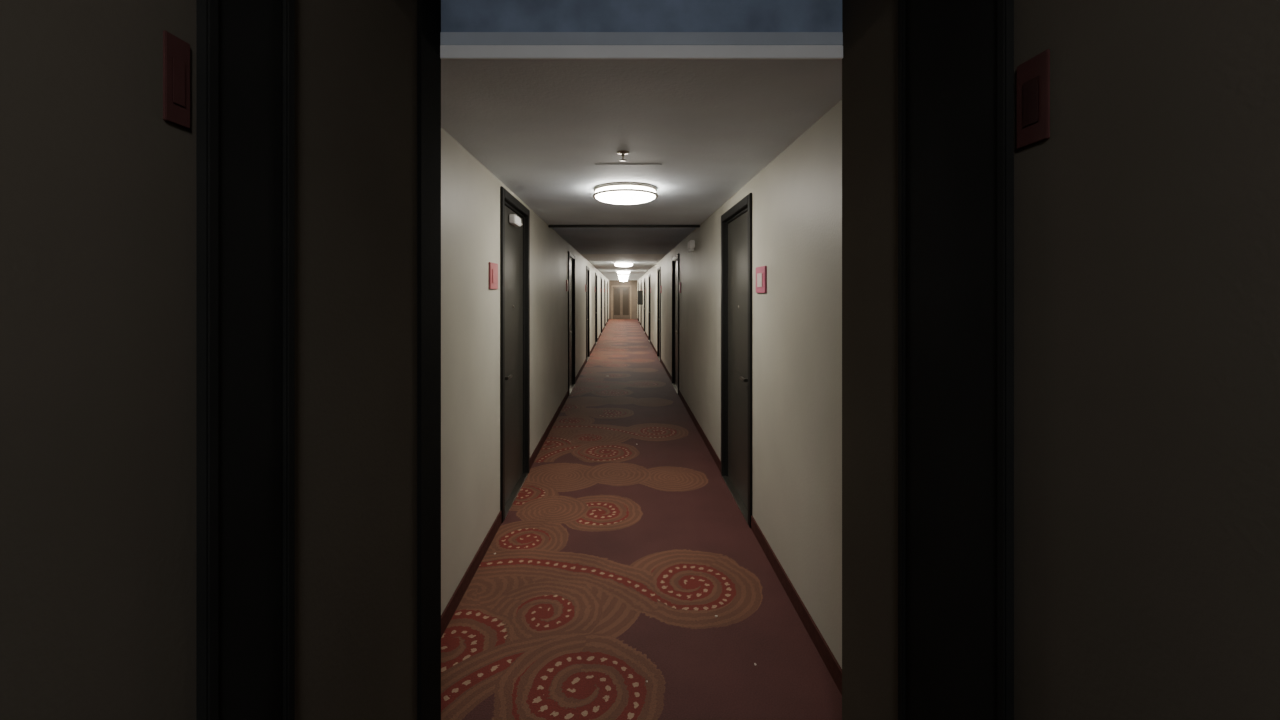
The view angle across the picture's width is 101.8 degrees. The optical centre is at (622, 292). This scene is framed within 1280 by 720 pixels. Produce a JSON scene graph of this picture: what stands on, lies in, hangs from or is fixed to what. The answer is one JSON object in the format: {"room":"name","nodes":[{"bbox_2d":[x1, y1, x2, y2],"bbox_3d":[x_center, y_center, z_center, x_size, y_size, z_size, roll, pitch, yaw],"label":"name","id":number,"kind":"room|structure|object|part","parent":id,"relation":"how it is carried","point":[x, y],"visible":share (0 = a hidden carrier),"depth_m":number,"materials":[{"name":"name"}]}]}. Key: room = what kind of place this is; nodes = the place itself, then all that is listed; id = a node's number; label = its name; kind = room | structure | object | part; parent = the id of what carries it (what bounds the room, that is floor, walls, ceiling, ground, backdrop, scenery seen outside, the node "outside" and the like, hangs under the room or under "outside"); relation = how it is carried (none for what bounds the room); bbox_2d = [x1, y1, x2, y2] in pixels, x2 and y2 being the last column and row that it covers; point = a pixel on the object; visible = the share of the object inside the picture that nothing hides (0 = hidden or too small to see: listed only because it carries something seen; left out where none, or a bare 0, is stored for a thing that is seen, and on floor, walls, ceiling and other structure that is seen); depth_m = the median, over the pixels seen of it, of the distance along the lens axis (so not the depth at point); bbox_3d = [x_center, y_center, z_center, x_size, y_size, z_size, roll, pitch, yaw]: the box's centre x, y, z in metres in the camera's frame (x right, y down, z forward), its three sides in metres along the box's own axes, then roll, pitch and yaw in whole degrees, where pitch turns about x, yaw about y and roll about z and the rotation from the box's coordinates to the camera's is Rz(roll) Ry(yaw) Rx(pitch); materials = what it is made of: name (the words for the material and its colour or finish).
{"room":"hotel corridor","nodes":[
{"label":"hotel corridor","id":0,"kind":"room"},
{"bbox_2d":[0,0,416,719],"bbox_3d":[-0.830,0.180,0.160,0.399,2.900,3.219,0,0,0],"label":"wall","id":1,"kind":"structure","parent":0,"point":[98,190],"depth_m":0.71,"materials":[{"name":"beige paint"}]},
{"bbox_2d":[163,30,189,128],"bbox_3d":[-0.628,-0.298,0.733,0.006,0.123,0.041,0,0,0],"label":"room sign","id":2,"kind":"object","parent":1,"relation":"attached to","point":[176,52],"visible":1,"depth_m":0.73,"materials":[{"name":"plastic"}]},
{"bbox_2d":[196,0,294,719],"bbox_3d":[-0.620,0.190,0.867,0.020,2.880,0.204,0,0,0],"label":"door","id":3,"kind":"structure","parent":1,"relation":"in","point":[245,49],"depth_m":0.85,"materials":[{"name":"black paint"}]},
{"bbox_2d":[417,0,440,719],"bbox_3d":[-0.624,0.180,1.679,0.012,2.900,0.178,0,0,0],"label":"trim","id":4,"kind":"structure","parent":1,"relation":"attached to","point":[428,11],"depth_m":1.65,"materials":[{"name":"black paint"}]},
{"bbox_2d":[441,127,608,614],"bbox_3d":[-0.949,0.418,17.135,0.160,2.424,30.730,0,0,0],"label":"wall","id":5,"kind":"structure","parent":0,"point":[470,193],"depth_m":3.17,"materials":[{"name":"grey paint"}]},
{"bbox_2d":[489,262,497,288],"bbox_3d":[-0.862,-0.113,3.465,0.017,0.175,0.210,0,0,0],"label":"room sign","id":6,"kind":"object","parent":5,"relation":"attached to","point":[493,267],"visible":1,"depth_m":3.42,"materials":[{"name":"pink plastic"}]},
{"bbox_2d":[500,186,529,522],"bbox_3d":[-0.890,0.438,4.215,0.097,2.385,1.070,0,0,0],"label":"door","id":7,"kind":"structure","parent":5,"relation":"in","point":[514,216],"depth_m":4.20,"materials":[{"name":"black paint"}]},
{"bbox_2d":[441,319,608,636],"bbox_3d":[-0.864,1.585,17.135,0.010,0.090,30.730,0,0,0],"label":"baseboard","id":8,"kind":"structure","parent":5,"relation":"attached to","point":[453,603],"depth_m":3.14,"materials":[{"name":"brown wood"}]},
{"bbox_2d":[568,251,574,394],"bbox_3d":[-0.890,0.485,8.755,0.097,2.290,1.070,0,0,0],"label":"door","id":9,"kind":"structure","parent":5,"relation":"in","point":[571,258],"depth_m":9.02,"materials":[{"name":"black paint"}]},
{"bbox_2d":[586,266,589,361],"bbox_3d":[-0.890,0.495,12.735,0.097,2.270,1.070,0,0,0],"label":"door","id":10,"kind":"structure","parent":5,"relation":"in","point":[587,267],"depth_m":13.14,"materials":[{"name":"black paint"}]},
{"bbox_2d":[595,272,596,344],"bbox_3d":[-0.890,0.495,16.735,0.097,2.270,1.070,0,0,0],"label":"door","id":11,"kind":"structure","parent":5,"relation":"in","point":[595,272],"depth_m":16.20,"materials":[{"name":"black paint"}]},
{"bbox_2d":[601,277,601,333],"bbox_3d":[-0.890,0.495,20.735,0.097,2.270,1.070,0,0,0],"label":"door","id":12,"kind":"structure","parent":5,"relation":"in","point":[601,277],"depth_m":21.20,"materials":[{"name":"black paint"}]},
{"bbox_2d":[604,279,604,325],"bbox_3d":[-0.890,0.495,24.735,0.097,2.270,1.070,0,0,0],"label":"door","id":13,"kind":"structure","parent":5,"relation":"in","point":[604,279],"depth_m":24.20,"materials":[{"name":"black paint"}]},
{"bbox_2d":[607,281,607,322],"bbox_3d":[-0.890,0.495,28.735,0.097,2.270,1.070,0,0,0],"label":"door","id":14,"kind":"structure","parent":5,"relation":"in","point":[607,281],"depth_m":29.20,"materials":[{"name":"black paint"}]},
{"bbox_2d":[609,280,636,318],"bbox_3d":[0.013,0.418,32.575,2.085,2.424,0.150,0,0,0],"label":"wall","id":15,"kind":"structure","parent":0,"point":[633,283],"depth_m":32.50,"materials":[{"name":"brown paint"}]},
{"bbox_2d":[611,285,630,318],"bbox_3d":[-0.100,0.580,32.474,1.240,2.100,0.049,0,0,0],"label":"door","id":16,"kind":"structure","parent":15,"relation":"in","point":[620,294],"depth_m":32.47,"materials":[{"name":"beige wood"}]},
{"bbox_3d":[-0.374,0.545,32.475,0.381,1.670,0.010,0,0,0],"label":"glass pane","id":17,"kind":"part","parent":16,"relation":"part of","materials":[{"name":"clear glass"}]},
{"bbox_3d":[0.174,0.545,32.475,0.381,1.670,0.010,0,0,0],"label":"glass pane","id":18,"kind":"part","parent":16,"relation":"part of","materials":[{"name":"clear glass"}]},
{"bbox_2d":[441,319,841,719],"bbox_3d":[0.013,1.680,15.600,2.085,0.100,34.100,0,0,0],"label":"floor","id":19,"kind":"structure","parent":0,"point":[615,561],"depth_m":2.81,"materials":[{"name":"carpet"}]},
{"bbox_2d":[441,59,841,279],"bbox_3d":[0.013,-1.107,15.600,2.085,0.626,34.100,0,0,0],"label":"ceiling","id":20,"kind":"structure","parent":0,"point":[541,127],"depth_m":2.50,"materials":[{"name":"paint"}]},
{"bbox_2d":[617,150,628,160],"bbox_3d":[0.000,-0.769,2.930,0.070,0.049,0.070,0,0,0],"label":"sprinkler head","id":21,"kind":"object","parent":20,"relation":"attached to","point":[622,153],"visible":1,"depth_m":2.92},
{"bbox_2d":[614,262,632,266],"bbox_3d":[0.018,-0.741,13.600,0.498,0.106,0.498,0,0,0],"label":"ceiling light","id":22,"kind":"object","parent":20,"relation":"attached to","point":[620,264],"visible":0.99,"depth_m":13.41,"materials":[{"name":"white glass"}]},
{"bbox_2d":[617,271,629,273],"bbox_3d":[0.018,-0.741,18.600,0.498,0.106,0.498,0,0,0],"label":"ceiling light","id":23,"kind":"object","parent":20,"relation":"attached to","point":[619,272],"visible":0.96,"depth_m":18.43,"materials":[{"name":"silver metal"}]},
{"bbox_2d":[548,225,699,227],"bbox_3d":[0.013,-0.780,6.070,1.765,0.028,0.040,0,0,0],"label":"trim","id":24,"kind":"structure","parent":20,"relation":"attached to","point":[549,226],"depth_m":6.05,"materials":[{"name":"black paint"}]},
{"bbox_2d":[593,182,657,203],"bbox_3d":[0.018,-0.741,3.950,0.498,0.106,0.498,0,0,0],"label":"ceiling light","id":25,"kind":"object","parent":20,"relation":"attached to","point":[614,192],"visible":1,"depth_m":3.79,"materials":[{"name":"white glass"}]},
{"bbox_2d":[595,164,661,165],"bbox_3d":[0.035,-0.792,3.212,0.410,0.004,0.025,0,0,0],"label":"trim","id":26,"kind":"structure","parent":20,"relation":"attached to","point":[595,164],"depth_m":3.20,"materials":[{"name":"paint"}]},
{"bbox_2d":[441,0,841,31],"bbox_3d":[0.058,-1.047,1.828,1.375,0.446,0.124,0,0,0],"label":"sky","id":27,"kind":"structure","parent":0,"point":[456,15],"depth_m":1.77,"materials":[{"name":"blue paint"}]},
{"bbox_2d":[440,32,842,44],"bbox_3d":[0.058,-0.862,1.763,1.375,0.045,0.006,0,0,0],"label":"trim","id":28,"kind":"structure","parent":27,"relation":"attached to","point":[446,38],"depth_m":1.76,"materials":[{"name":"paint"}]},
{"bbox_2d":[440,45,842,58],"bbox_3d":[0.058,-0.817,1.764,1.375,0.045,0.012,0,0,0],"label":"trim","id":29,"kind":"structure","parent":27,"relation":"attached to","point":[446,51],"depth_m":1.76,"materials":[{"name":"white paint"}]},
{"bbox_2d":[637,99,841,668],"bbox_3d":[0.976,0.418,17.135,0.160,2.424,30.730,0,0,0],"label":"wall","id":30,"kind":"structure","parent":0,"point":[797,196],"depth_m":2.73,"materials":[{"name":"grey paint"}]},
{"bbox_2d":[637,291,642,304],"bbox_3d":[0.779,0.210,23.600,0.237,0.640,0.400,0,0,0],"label":"upper cabinet","id":31,"kind":"object","parent":30,"relation":"attached to","point":[639,293],"visible":1,"depth_m":23.40,"materials":[{"name":"black paint"}]},
{"bbox_2d":[641,280,641,324],"bbox_3d":[0.917,0.500,25.535,0.097,2.260,1.070,0,0,0],"label":"door","id":32,"kind":"structure","parent":30,"relation":"in","point":[641,280],"depth_m":25.00,"materials":[{"name":"black paint"}]},
{"bbox_2d":[644,278,644,332],"bbox_3d":[0.917,0.500,21.435,0.097,2.260,1.070,0,0,0],"label":"door","id":33,"kind":"structure","parent":30,"relation":"in","point":[644,278],"depth_m":21.90,"materials":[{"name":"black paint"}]},
{"bbox_2d":[648,274,650,341],"bbox_3d":[0.917,0.500,17.435,0.097,2.260,1.070,0,0,0],"label":"door","id":34,"kind":"structure","parent":30,"relation":"in","point":[649,275],"depth_m":17.89,"materials":[{"name":"black paint"}]},
{"bbox_2d":[657,266,660,360],"bbox_3d":[0.917,0.500,12.835,0.097,2.260,1.070,0,0,0],"label":"door","id":35,"kind":"structure","parent":30,"relation":"in","point":[659,268],"depth_m":13.16,"materials":[{"name":"black paint"}]},
{"bbox_2d":[672,254,678,394],"bbox_3d":[0.917,0.500,8.835,0.097,2.260,1.070,0,0,0],"label":"door","id":36,"kind":"structure","parent":30,"relation":"in","point":[675,260],"depth_m":9.11,"materials":[{"name":"black paint"}]},
{"bbox_2d":[688,240,694,252],"bbox_3d":[0.866,-0.590,6.600,0.068,0.140,0.260,0,0,0],"label":"emergency light","id":37,"kind":"object","parent":30,"relation":"attached to","point":[691,244],"visible":1,"depth_m":6.50,"materials":[{"name":"white paint"}]},
{"bbox_2d":[721,193,751,527],"bbox_3d":[0.917,0.468,4.135,0.097,2.325,1.070,0,0,0],"label":"door","id":38,"kind":"structure","parent":30,"relation":"in","point":[736,223],"depth_m":4.18,"materials":[{"name":"black paint"}]},
{"bbox_3d":[0.896,0.630,3.802,0.055,0.200,0.150,0,0,0],"label":"handle","id":39,"kind":"part","parent":38,"relation":"part of","materials":[{"name":"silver metal"}]},
{"bbox_2d":[637,318,841,694],"bbox_3d":[0.891,1.585,17.135,0.010,0.090,30.730,0,0,0],"label":"baseboard","id":40,"kind":"structure","parent":30,"relation":"attached to","point":[822,647],"depth_m":2.75,"materials":[{"name":"brown wood"}]},
{"bbox_2d":[756,266,766,292],"bbox_3d":[0.888,-0.085,3.355,0.017,0.170,0.230,0,0,0],"label":"room sign","id":41,"kind":"object","parent":30,"relation":"attached to","point":[761,272],"visible":1,"depth_m":3.30,"materials":[{"name":"pink plastic"}]},
{"bbox_2d":[842,0,1279,719],"bbox_3d":[0.900,0.180,0.160,0.311,2.900,3.219,0,0,0],"label":"wall","id":42,"kind":"structure","parent":0,"point":[1147,218],"depth_m":0.78,"materials":[{"name":"beige paint"}]},
{"bbox_2d":[898,0,1013,719],"bbox_3d":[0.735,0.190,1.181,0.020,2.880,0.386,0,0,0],"label":"door","id":43,"kind":"structure","parent":42,"relation":"in","point":[956,57],"depth_m":1.15,"materials":[{"name":"black paint"}]},
{"bbox_2d":[1017,49,1049,148],"bbox_3d":[0.742,-0.348,0.943,0.008,0.156,0.072,0,0,0],"label":"room sign","id":44,"kind":"object","parent":42,"relation":"attached to","point":[1033,75],"visible":1,"depth_m":0.94,"materials":[{"name":"plastic"}]}
]}

